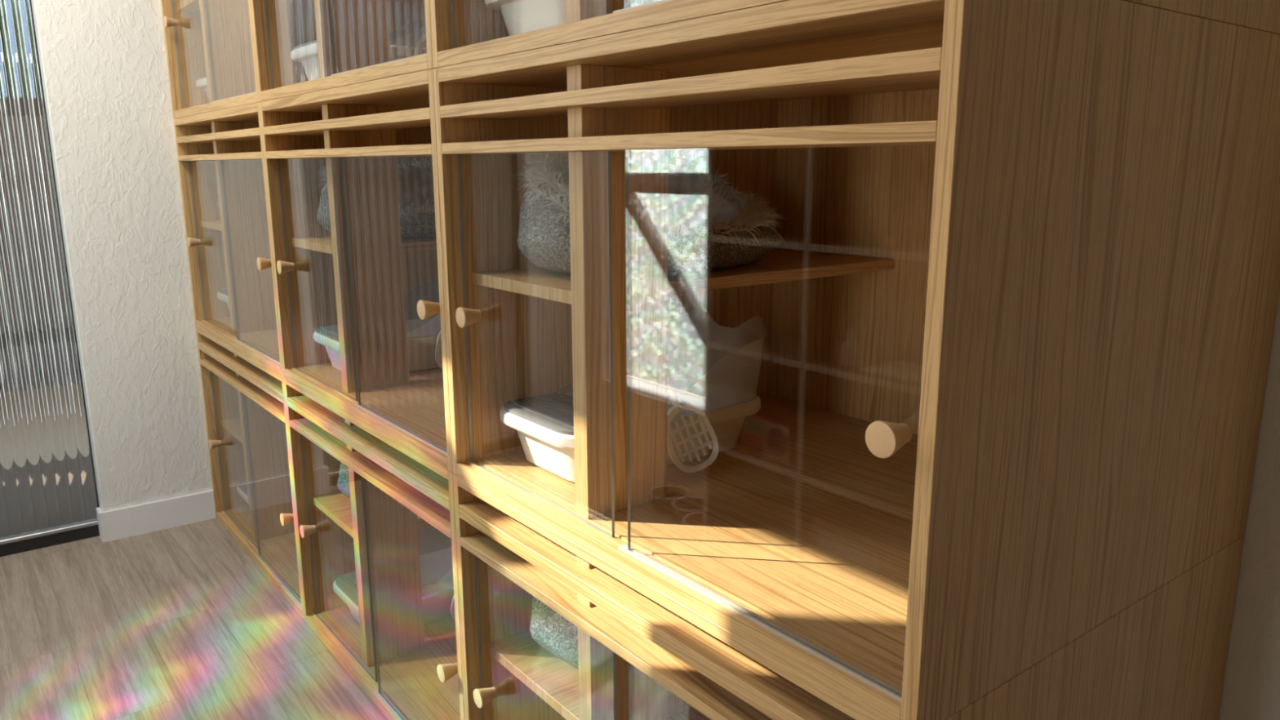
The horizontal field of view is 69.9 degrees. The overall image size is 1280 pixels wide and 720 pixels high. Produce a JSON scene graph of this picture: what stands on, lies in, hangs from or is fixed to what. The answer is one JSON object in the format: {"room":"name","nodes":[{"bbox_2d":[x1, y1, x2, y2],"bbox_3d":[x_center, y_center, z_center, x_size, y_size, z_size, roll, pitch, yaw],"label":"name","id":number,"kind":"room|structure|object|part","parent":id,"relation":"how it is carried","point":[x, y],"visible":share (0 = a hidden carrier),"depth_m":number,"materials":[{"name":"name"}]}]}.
{"room":"cat boarding room","nodes":[
{"label":"cat boarding room","id":0,"kind":"room"},
{"bbox_2d":[31,0,213,511],"bbox_3d":[-1.854,-0.712,2.941,2.265,2.700,0.120,-9,15,-37],"label":"wall","id":1,"kind":"structure","parent":0,"point":[104,67],"depth_m":3.05,"materials":[{"name":"white paint"}]},
{"bbox_2d":[0,0,99,556],"bbox_3d":[-2.268,-0.452,2.694,0.946,2.298,0.042,-9,15,-37],"label":"door","id":2,"kind":"structure","parent":1,"relation":"in","point":[49,496],"depth_m":2.99,"materials":[{"name":"clear glass"}]},
{"bbox_3d":[-2.253,0.622,2.931,0.912,0.014,0.042,-9,15,-37],"label":"rail","id":3,"kind":"part","parent":2,"relation":"part of","materials":[{"name":"grey metal"}]},
{"bbox_2d":[96,489,216,542],"bbox_3d":[-1.720,0.546,3.263,0.364,0.105,0.069,-9,15,-37],"label":"baseboard","id":4,"kind":"structure","parent":1,"relation":"attached to","point":[139,519],"depth_m":3.23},
{"bbox_2d":[0,517,388,719],"bbox_3d":[-0.244,1.094,1.157,2.515,0.100,5.600,-9,15,-37],"label":"floor","id":5,"kind":"structure","parent":0,"point":[180,622],"depth_m":2.49,"materials":[{"name":"wood"}]},
{"bbox_2d":[195,326,304,620],"bbox_3d":[-0.946,0.259,3.138,0.836,0.711,0.999,-9,15,-37],"label":"base cabinet","id":6,"kind":"object","parent":5,"relation":"on","point":[244,401],"visible":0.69,"depth_m":3.08,"materials":[{"name":"brown wood"}]},
{"bbox_3d":[-1.508,0.297,3.248,0.036,0.036,0.036,-9,15,-37],"label":"knob","id":7,"kind":"part","parent":6,"relation":"part of","materials":[{"name":"brown wood"}]},
{"bbox_3d":[-1.236,0.178,3.525,0.810,0.711,0.019,-9,15,-37],"label":"panel","id":8,"kind":"part","parent":6,"relation":"part of","materials":[{"name":"brown wood"}]},
{"bbox_2d":[220,417,242,443],"bbox_3d":[-1.117,0.204,3.402,0.752,0.020,0.326,-9,15,-37],"label":"shelf","id":9,"kind":"object","parent":6,"relation":"attached to","point":[232,424],"depth_m":3.24,"materials":[{"name":"brown wood"}]},
{"bbox_3d":[-1.392,0.320,3.134,0.005,0.556,0.438,-9,15,-37],"label":"glass door","id":10,"kind":"part","parent":6,"relation":"part of","materials":[{"name":"clear glass"}]},
{"bbox_3d":[-0.942,-0.081,3.070,0.799,0.018,0.961,-9,15,-37],"label":"panel","id":11,"kind":"part","parent":6,"relation":"part of","materials":[{"name":"brown wood"}]},
{"bbox_2d":[236,480,248,503],"bbox_3d":[-1.228,0.423,3.382,0.461,0.244,0.286,-9,15,-37],"label":"box","id":12,"kind":"object","parent":6,"relation":"in","point":[242,489],"visible":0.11,"depth_m":3.28,"materials":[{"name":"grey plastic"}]},
{"bbox_3d":[-0.939,0.595,3.214,0.799,0.024,0.961,-9,15,-37],"label":"panel","id":13,"kind":"part","parent":6,"relation":"part of","materials":[{"name":"brown wood"}]},
{"bbox_3d":[-1.094,0.405,2.731,0.005,0.556,0.460,-9,15,-37],"label":"glass door","id":14,"kind":"part","parent":6,"relation":"part of","materials":[{"name":"clear glass"}]},
{"bbox_3d":[-0.983,0.442,2.557,0.036,0.036,0.036,-9,15,-37],"label":"knob","id":15,"kind":"part","parent":6,"relation":"part of","materials":[{"name":"brown wood"}]},
{"bbox_3d":[-0.637,0.338,2.766,0.810,0.711,0.019,-9,15,-37],"label":"panel","id":16,"kind":"part","parent":6,"relation":"part of","materials":[{"name":"brown wood"}]},
{"bbox_2d":[283,376,464,719],"bbox_3d":[-0.335,0.422,2.363,0.836,0.711,0.999,-9,15,-37],"label":"base cabinet","id":17,"kind":"object","parent":5,"relation":"on","point":[400,507],"visible":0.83,"depth_m":2.30,"materials":[{"name":"brown wood"}]},
{"bbox_3d":[-0.897,0.460,2.473,0.036,0.036,0.036,-9,15,-37],"label":"knob","id":18,"kind":"part","parent":17,"relation":"part of","materials":[{"name":"brown wood"}]},
{"bbox_3d":[-0.781,0.482,2.360,0.005,0.556,0.438,-9,15,-37],"label":"glass door","id":19,"kind":"part","parent":17,"relation":"part of","materials":[{"name":"clear glass"}]},
{"bbox_2d":[336,459,350,498],"bbox_3d":[-0.582,0.263,2.550,0.519,0.216,0.326,-9,15,-37],"label":"bed","id":20,"kind":"object","parent":17,"relation":"on","point":[343,484],"visible":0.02,"depth_m":2.42,"materials":[{"name":"grey fabric"}]},
{"bbox_3d":[-0.331,0.082,2.295,0.799,0.018,0.961,-9,15,-37],"label":"panel","id":21,"kind":"part","parent":17,"relation":"part of","materials":[{"name":"brown wood"}]},
{"bbox_3d":[-0.625,0.341,2.751,0.810,0.711,0.019,-9,15,-37],"label":"panel","id":22,"kind":"part","parent":17,"relation":"part of","materials":[{"name":"brown wood"}]},
{"bbox_2d":[313,491,428,537],"bbox_3d":[-0.506,0.367,2.627,0.752,0.020,0.326,-9,15,-37],"label":"shelf","id":23,"kind":"object","parent":17,"relation":"attached to","point":[335,505],"depth_m":2.46,"materials":[{"name":"brown wood"}]},
{"bbox_3d":[-0.328,0.757,2.439,0.799,0.024,0.961,-9,15,-37],"label":"panel","id":24,"kind":"part","parent":17,"relation":"part of","materials":[{"name":"brown wood"}]},
{"bbox_3d":[-0.483,0.567,1.956,0.005,0.556,0.460,-9,15,-37],"label":"glass door","id":25,"kind":"part","parent":17,"relation":"part of","materials":[{"name":"clear glass"}]},
{"bbox_2d":[333,544,453,623],"bbox_3d":[-0.617,0.586,2.607,0.461,0.244,0.286,-9,15,-37],"label":"box","id":26,"kind":"object","parent":17,"relation":"on","point":[436,565],"visible":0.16,"depth_m":2.56,"materials":[{"name":"grey plastic"}]},
{"bbox_3d":[-0.372,0.605,1.782,0.036,0.036,0.036,-9,15,-37],"label":"knob","id":27,"kind":"part","parent":17,"relation":"part of","materials":[{"name":"brown wood"}]},
{"bbox_2d":[450,595,455,621],"bbox_3d":[-0.470,0.602,2.492,0.101,0.241,0.032,-7,14,-31],"label":"scoop","id":28,"kind":"object","parent":17,"relation":"in","point":[452,605],"visible":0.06,"depth_m":2.49,"materials":[{"name":"white plastic"}]},
{"bbox_3d":[-0.026,0.500,1.991,0.810,0.711,0.019,-9,15,-37],"label":"panel","id":29,"kind":"part","parent":17,"relation":"part of","materials":[{"name":"brown wood"}]},
{"bbox_2d":[453,473,1244,719],"bbox_3d":[0.276,0.585,1.589,0.836,0.711,0.999,-9,15,-37],"label":"base cabinet","id":30,"kind":"object","parent":5,"relation":"on","point":[643,654],"visible":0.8,"depth_m":1.32,"materials":[{"name":"brown wood"}]},
{"bbox_3d":[-0.286,0.623,1.698,0.036,0.036,0.036,-9,15,-37],"label":"knob","id":31,"kind":"part","parent":30,"relation":"part of","materials":[{"name":"brown wood"}]},
{"bbox_3d":[-0.171,0.645,1.585,0.005,0.556,0.438,-9,15,-37],"label":"glass door","id":32,"kind":"part","parent":30,"relation":"part of","materials":[{"name":"clear glass"}]},
{"bbox_2d":[529,595,578,669],"bbox_3d":[0.029,0.426,1.776,0.519,0.216,0.326,-10,15,-37],"label":"bed","id":33,"kind":"object","parent":30,"relation":"on","point":[553,632],"visible":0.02,"depth_m":1.62,"materials":[{"name":"grey fabric"}]},
{"bbox_3d":[-0.014,0.504,1.976,0.810,0.711,0.019,-9,15,-37],"label":"panel","id":34,"kind":"part","parent":30,"relation":"part of","materials":[{"name":"brown wood"}]},
{"bbox_2d":[487,628,673,719],"bbox_3d":[0.105,0.530,1.853,0.752,0.020,0.326,-9,15,-37],"label":"shelf","id":35,"kind":"object","parent":30,"relation":"attached to","point":[555,681],"depth_m":1.67,"materials":[{"name":"brown wood"}]},
{"bbox_3d":[0.127,0.730,1.181,0.005,0.556,0.460,-9,15,-37],"label":"glass door","id":36,"kind":"part","parent":30,"relation":"part of","materials":[{"name":"clear glass"}]},
{"bbox_3d":[0.280,0.245,1.520,0.799,0.018,0.961,-9,15,-37],"label":"panel","id":37,"kind":"part","parent":30,"relation":"part of","materials":[{"name":"brown wood"}]},
{"bbox_3d":[0.283,0.920,1.665,0.799,0.024,0.961,-9,15,-37],"label":"panel","id":38,"kind":"part","parent":30,"relation":"part of","materials":[{"name":"brown wood"}]},
{"bbox_3d":[0.585,0.663,1.216,0.810,0.711,0.019,-9,15,-37],"label":"panel","id":39,"kind":"part","parent":30,"relation":"part of","materials":[{"name":"brown wood"}]},
{"bbox_2d":[1218,291,1279,719],"bbox_3d":[0.732,-0.426,1.555,0.100,2.700,5.520,-9,15,-37],"label":"wall","id":40,"kind":"structure","parent":0,"point":[1251,682],"depth_m":1.37,"materials":[{"name":"white paint"}]},
{"bbox_2d":[160,0,259,118],"bbox_3d":[-0.951,-1.125,2.843,0.836,0.705,0.999,-9,15,-37],"label":"upper cabinet","id":41,"kind":"object","parent":40,"relation":"attached to","point":[214,39],"visible":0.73,"depth_m":2.82,"materials":[{"name":"brown wood"}]},
{"bbox_3d":[-1.513,-1.090,2.952,0.036,0.036,0.036,-9,15,-37],"label":"knob","id":42,"kind":"part","parent":41,"relation":"part of","materials":[{"name":"brown wood"}]},
{"bbox_3d":[-1.241,-1.206,3.230,0.810,0.705,0.019,-9,15,-37],"label":"panel","id":43,"kind":"part","parent":41,"relation":"part of","materials":[{"name":"brown wood"}]},
{"bbox_2d":[177,0,199,12],"bbox_3d":[-1.122,-1.183,3.106,0.752,0.020,0.326,-9,15,-37],"label":"shelf","id":44,"kind":"object","parent":41,"relation":"attached to","point":[184,6],"depth_m":2.96,"materials":[{"name":"brown wood"}]},
{"bbox_3d":[-1.397,-1.062,2.840,0.005,0.546,0.438,-9,15,-37],"label":"glass door","id":45,"kind":"part","parent":41,"relation":"part of","materials":[{"name":"clear glass"}]},
{"bbox_2d":[195,75,208,100],"bbox_3d":[-1.233,-0.964,3.086,0.461,0.244,0.286,-9,15,-37],"label":"box","id":46,"kind":"object","parent":41,"relation":"in","point":[202,82],"visible":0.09,"depth_m":2.98,"materials":[{"name":"grey plastic"}]},
{"bbox_3d":[-1.100,-0.978,2.436,0.005,0.546,0.460,-9,15,-37],"label":"glass door","id":47,"kind":"part","parent":41,"relation":"part of","materials":[{"name":"clear glass"}]},
{"bbox_3d":[-0.944,-0.793,2.918,0.799,0.024,0.961,-9,15,-37],"label":"panel","id":48,"kind":"part","parent":41,"relation":"part of","materials":[{"name":"brown wood"}]},
{"bbox_3d":[-0.642,-1.047,2.471,0.810,0.705,0.019,-9,15,-37],"label":"panel","id":49,"kind":"part","parent":41,"relation":"part of","materials":[{"name":"brown wood"}]},
{"bbox_2d":[173,102,283,375],"bbox_3d":[-0.949,-0.434,2.990,0.836,0.706,0.999,-9,15,-37],"label":"upper cabinet","id":50,"kind":"object","parent":40,"relation":"attached to","point":[229,246],"visible":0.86,"depth_m":2.93,"materials":[{"name":"brown wood"}]},
{"bbox_3d":[-1.510,-0.399,3.100,0.036,0.036,0.036,-9,15,-37],"label":"knob","id":51,"kind":"part","parent":50,"relation":"part of","materials":[{"name":"brown wood"}]},
{"bbox_3d":[-1.238,-0.516,3.378,0.810,0.706,0.019,-9,15,-37],"label":"panel","id":52,"kind":"part","parent":50,"relation":"part of","materials":[{"name":"brown wood"}]},
{"bbox_2d":[200,220,221,231],"bbox_3d":[-1.119,-0.492,3.254,0.752,0.020,0.326,-9,15,-37],"label":"shelf","id":53,"kind":"object","parent":50,"relation":"attached to","point":[205,225],"depth_m":3.09,"materials":[{"name":"brown wood"}]},
{"bbox_3d":[-1.395,-0.372,2.987,0.005,0.546,0.438,-9,15,-37],"label":"glass door","id":54,"kind":"part","parent":50,"relation":"part of","materials":[{"name":"clear glass"}]},
{"bbox_2d":[213,171,219,209],"bbox_3d":[-1.196,-0.596,3.177,0.519,0.216,0.326,-10,15,-37],"label":"bed","id":55,"kind":"object","parent":50,"relation":"on","point":[217,204],"visible":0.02,"depth_m":3.06,"materials":[{"name":"grey fabric"}]},
{"bbox_3d":[-0.944,-0.769,2.923,0.799,0.023,0.961,-9,15,-37],"label":"panel","id":56,"kind":"part","parent":50,"relation":"part of","materials":[{"name":"brown wood"}]},
{"bbox_2d":[217,287,229,309],"bbox_3d":[-1.230,-0.273,3.233,0.461,0.244,0.286,-9,15,-37],"label":"box","id":57,"kind":"object","parent":50,"relation":"in","point":[222,295],"visible":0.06,"depth_m":3.13,"materials":[{"name":"grey plastic"}]},
{"bbox_3d":[-1.097,-0.287,2.584,0.005,0.546,0.460,-9,15,-37],"label":"glass door","id":58,"kind":"part","parent":50,"relation":"part of","materials":[{"name":"clear glass"}]},
{"bbox_3d":[-0.942,-0.102,3.066,0.799,0.024,0.961,-9,15,-37],"label":"panel","id":59,"kind":"part","parent":50,"relation":"part of","materials":[{"name":"brown wood"}]},
{"bbox_3d":[-0.985,-0.254,2.408,0.036,0.036,0.036,-9,15,-37],"label":"knob","id":60,"kind":"part","parent":50,"relation":"part of","materials":[{"name":"brown wood"}]},
{"bbox_3d":[-0.639,-0.356,2.618,0.810,0.706,0.019,-9,15,-37],"label":"panel","id":61,"kind":"part","parent":50,"relation":"part of","materials":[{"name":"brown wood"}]},
{"bbox_2d":[250,0,433,102],"bbox_3d":[-0.341,-0.962,2.068,0.836,0.705,0.999,-9,15,-37],"label":"upper cabinet","id":62,"kind":"object","parent":40,"relation":"attached to","point":[354,38],"visible":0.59,"depth_m":2.07,"materials":[{"name":"brown wood"}]},
{"bbox_3d":[-0.787,-0.900,2.065,0.005,0.546,0.438,-9,15,-37],"label":"glass door","id":63,"kind":"part","parent":62,"relation":"part of","materials":[{"name":"clear glass"}]},
{"bbox_3d":[-0.489,-0.815,1.661,0.005,0.546,0.460,-9,15,-37],"label":"glass door","id":64,"kind":"part","parent":62,"relation":"part of","materials":[{"name":"clear glass"}]},
{"bbox_3d":[-0.334,-0.630,2.143,0.799,0.024,0.961,-9,15,-37],"label":"panel","id":65,"kind":"part","parent":62,"relation":"part of","materials":[{"name":"brown wood"}]},
{"bbox_2d":[290,40,426,80],"bbox_3d":[-0.622,-0.801,2.311,0.461,0.244,0.286,-9,15,-37],"label":"box","id":66,"kind":"object","parent":62,"relation":"in","point":[306,54],"visible":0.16,"depth_m":2.20,"materials":[{"name":"grey plastic"}]},
{"bbox_2d":[413,34,426,56],"bbox_3d":[-0.503,-0.782,2.187,0.087,0.245,0.035,-5,13,-20],"label":"scoop","id":67,"kind":"object","parent":62,"relation":"in","point":[419,46],"visible":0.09,"depth_m":2.17,"materials":[{"name":"white plastic"}]},
{"bbox_3d":[-0.031,-0.884,1.696,0.810,0.705,0.019,-9,15,-37],"label":"panel","id":68,"kind":"part","parent":62,"relation":"part of","materials":[{"name":"brown wood"}]},
{"bbox_2d":[259,68,453,472],"bbox_3d":[-0.338,-0.271,2.215,0.836,0.706,0.999,-9,15,-37],"label":"upper cabinet","id":69,"kind":"object","parent":40,"relation":"attached to","point":[360,277],"visible":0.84,"depth_m":2.15,"materials":[{"name":"brown wood"}]},
{"bbox_3d":[-0.899,-0.236,2.325,0.036,0.036,0.036,-9,15,-37],"label":"knob","id":70,"kind":"part","parent":69,"relation":"part of","materials":[{"name":"brown wood"}]},
{"bbox_3d":[-0.784,-0.209,2.212,0.005,0.546,0.438,-9,15,-37],"label":"glass door","id":71,"kind":"part","parent":69,"relation":"part of","materials":[{"name":"clear glass"}]},
{"bbox_3d":[-0.334,-0.606,2.148,0.799,0.023,0.961,-9,15,-37],"label":"panel","id":72,"kind":"part","parent":69,"relation":"part of","materials":[{"name":"brown wood"}]},
{"bbox_3d":[-0.627,-0.353,2.603,0.810,0.706,0.019,-9,15,-37],"label":"panel","id":73,"kind":"part","parent":69,"relation":"part of","materials":[{"name":"brown wood"}]},
{"bbox_2d":[291,236,436,253],"bbox_3d":[-0.508,-0.329,2.479,0.752,0.020,0.326,-9,15,-37],"label":"shelf","id":74,"kind":"object","parent":69,"relation":"attached to","point":[299,244],"depth_m":2.27,"materials":[{"name":"brown wood"}]},
{"bbox_3d":[-0.331,0.061,2.291,0.799,0.024,0.961,-9,15,-37],"label":"panel","id":75,"kind":"part","parent":69,"relation":"part of","materials":[{"name":"brown wood"}]},
{"bbox_3d":[-0.486,-0.124,1.809,0.005,0.546,0.460,-9,15,-37],"label":"glass door","id":76,"kind":"part","parent":69,"relation":"part of","materials":[{"name":"clear glass"}]},
{"bbox_2d":[315,155,435,239],"bbox_3d":[-0.585,-0.433,2.402,0.519,0.216,0.326,-10,15,-38],"label":"basket","id":77,"kind":"object","parent":69,"relation":"on","point":[415,183],"visible":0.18,"depth_m":2.32,"materials":[{"name":"grey faux fur"},{"name":"plush fabric"}]},
{"bbox_2d":[313,315,442,372],"bbox_3d":[-0.619,-0.110,2.458,0.461,0.244,0.286,-9,15,-37],"label":"box","id":78,"kind":"object","parent":69,"relation":"in","point":[422,335],"visible":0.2,"depth_m":2.38,"materials":[{"name":"grey plastic"}]},
{"bbox_3d":[-0.374,-0.091,1.633,0.036,0.036,0.036,-9,15,-37],"label":"knob","id":79,"kind":"part","parent":69,"relation":"part of","materials":[{"name":"brown wood"}]},
{"bbox_2d":[435,330,442,368],"bbox_3d":[-0.486,-0.094,2.346,0.086,0.245,0.036,-4,13,-19],"label":"scoop","id":80,"kind":"object","parent":69,"relation":"in","point":[438,347],"visible":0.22,"depth_m":2.34,"materials":[{"name":"white plastic"}]},
{"bbox_3d":[-0.029,-0.193,1.843,0.810,0.706,0.019,-9,15,-37],"label":"panel","id":81,"kind":"part","parent":69,"relation":"part of","materials":[{"name":"brown wood"}]},
{"bbox_2d":[429,0,1279,68],"bbox_3d":[0.270,-0.799,1.293,0.836,0.705,0.999,-9,15,-37],"label":"upper cabinet","id":82,"kind":"object","parent":40,"relation":"attached to","point":[463,31],"visible":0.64,"depth_m":1.20,"materials":[{"name":"brown wood"}]},
{"bbox_3d":[-0.019,-0.880,1.681,0.810,0.705,0.019,-9,15,-37],"label":"panel","id":83,"kind":"part","parent":82,"relation":"part of","materials":[{"name":"brown wood"}]},
{"bbox_2d":[484,0,565,35],"bbox_3d":[-0.011,-0.639,1.536,0.461,0.244,0.286,-9,15,-37],"label":"box","id":84,"kind":"object","parent":82,"relation":"in","point":[520,16],"visible":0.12,"depth_m":1.43,"materials":[{"name":"grey plastic"}]},
{"bbox_3d":[-0.176,-0.737,1.290,0.005,0.546,0.438,-9,15,-37],"label":"glass door","id":85,"kind":"part","parent":82,"relation":"part of","materials":[{"name":"clear glass"}]},
{"bbox_3d":[0.277,-0.467,1.369,0.799,0.024,0.961,-9,15,-37],"label":"panel","id":86,"kind":"part","parent":82,"relation":"part of","materials":[{"name":"brown wood"}]},
{"bbox_3d":[0.122,-0.652,0.887,0.005,0.546,0.460,-9,15,-37],"label":"glass door","id":87,"kind":"part","parent":82,"relation":"part of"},
{"bbox_3d":[0.580,-0.721,0.921,0.810,0.705,0.019,-9,15,-37],"label":"panel","id":88,"kind":"part","parent":82,"relation":"part of","materials":[{"name":"brown wood"}]},
{"bbox_2d":[433,0,1279,719],"bbox_3d":[0.273,-0.108,1.441,0.836,0.706,0.999,-9,15,-37],"label":"upper cabinet","id":89,"kind":"object","parent":40,"relation":"attached to","point":[1005,348],"visible":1,"depth_m":1.16,"materials":[{"name":"brown wood"}]},
{"bbox_3d":[-0.288,-0.074,1.550,0.036,0.036,0.036,-9,15,-37],"label":"knob","id":90,"kind":"part","parent":89,"relation":"part of","materials":[{"name":"brown wood"}]},
{"bbox_3d":[-0.173,-0.046,1.437,0.005,0.546,0.438,-9,15,-37],"label":"glass door","id":91,"kind":"part","parent":89,"relation":"part of","materials":[{"name":"clear glass"}]},
{"bbox_3d":[-0.016,-0.190,1.828,0.810,0.706,0.019,-9,15,-37],"label":"panel","id":92,"kind":"part","parent":89,"relation":"part of","materials":[{"name":"brown wood"}]},
{"bbox_2d":[499,374,760,482],"bbox_3d":[-0.008,0.052,1.684,0.461,0.244,0.286,-9,15,-37],"label":"box","id":93,"kind":"object","parent":89,"relation":"in","point":[544,424],"visible":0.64,"depth_m":1.63,"materials":[{"name":"white plastic"}]},
{"bbox_2d":[511,151,785,273],"bbox_3d":[0.026,-0.271,1.627,0.519,0.216,0.326,-9,15,-37],"label":"basket","id":94,"kind":"object","parent":89,"relation":"on","point":[710,227],"visible":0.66,"depth_m":1.57,"materials":[{"name":"grey fabric"}]},
{"bbox_2d":[471,248,893,304],"bbox_3d":[0.102,-0.166,1.704,0.752,0.020,0.326,-9,15,-37],"label":"shelf","id":95,"kind":"object","parent":89,"relation":"attached to","point":[523,277],"depth_m":1.62,"materials":[{"name":"brown wood"}]},
{"bbox_3d":[0.280,0.224,1.516,0.799,0.024,0.961,-9,15,-37],"label":"panel","id":96,"kind":"part","parent":89,"relation":"part of","materials":[{"name":"brown wood"}]},
{"bbox_3d":[0.277,-0.444,1.374,0.799,0.023,0.961,-9,15,-37],"label":"panel","id":97,"kind":"part","parent":89,"relation":"part of","materials":[{"name":"brown wood"}]},
{"bbox_2d":[666,374,718,472],"bbox_3d":[0.074,0.076,1.542,0.121,0.235,0.029,-1,12,-6],"label":"scoop","id":98,"kind":"object","parent":89,"relation":"in","point":[677,406],"visible":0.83,"depth_m":1.55,"materials":[{"name":"white plastic"}]},
{"bbox_3d":[0.041,0.023,1.529,0.015,0.135,0.026,-24,14,-11],"label":"handle","id":99,"kind":"part","parent":98,"relation":"part of","materials":[{"name":"white plastic"}]},
{"bbox_3d":[0.125,0.039,1.034,0.005,0.546,0.460,-9,15,-37],"label":"glass door","id":100,"kind":"part","parent":89,"relation":"part of","materials":[{"name":"clear glass"}]},
{"bbox_3d":[0.600,-0.162,1.687,0.010,0.706,0.961,-9,15,-37],"label":"panel","id":101,"kind":"part","parent":89,"relation":"part of","materials":[{"name":"brown wood"}]},
{"bbox_3d":[0.236,0.072,0.859,0.036,0.036,0.036,-9,15,-37],"label":"knob","id":102,"kind":"part","parent":89,"relation":"part of","materials":[{"name":"brown wood"}]},
{"bbox_3d":[0.582,-0.030,1.069,0.810,0.706,0.019,-9,15,-37],"label":"panel","id":103,"kind":"part","parent":89,"relation":"part of","materials":[{"name":"brown wood"}]}
]}

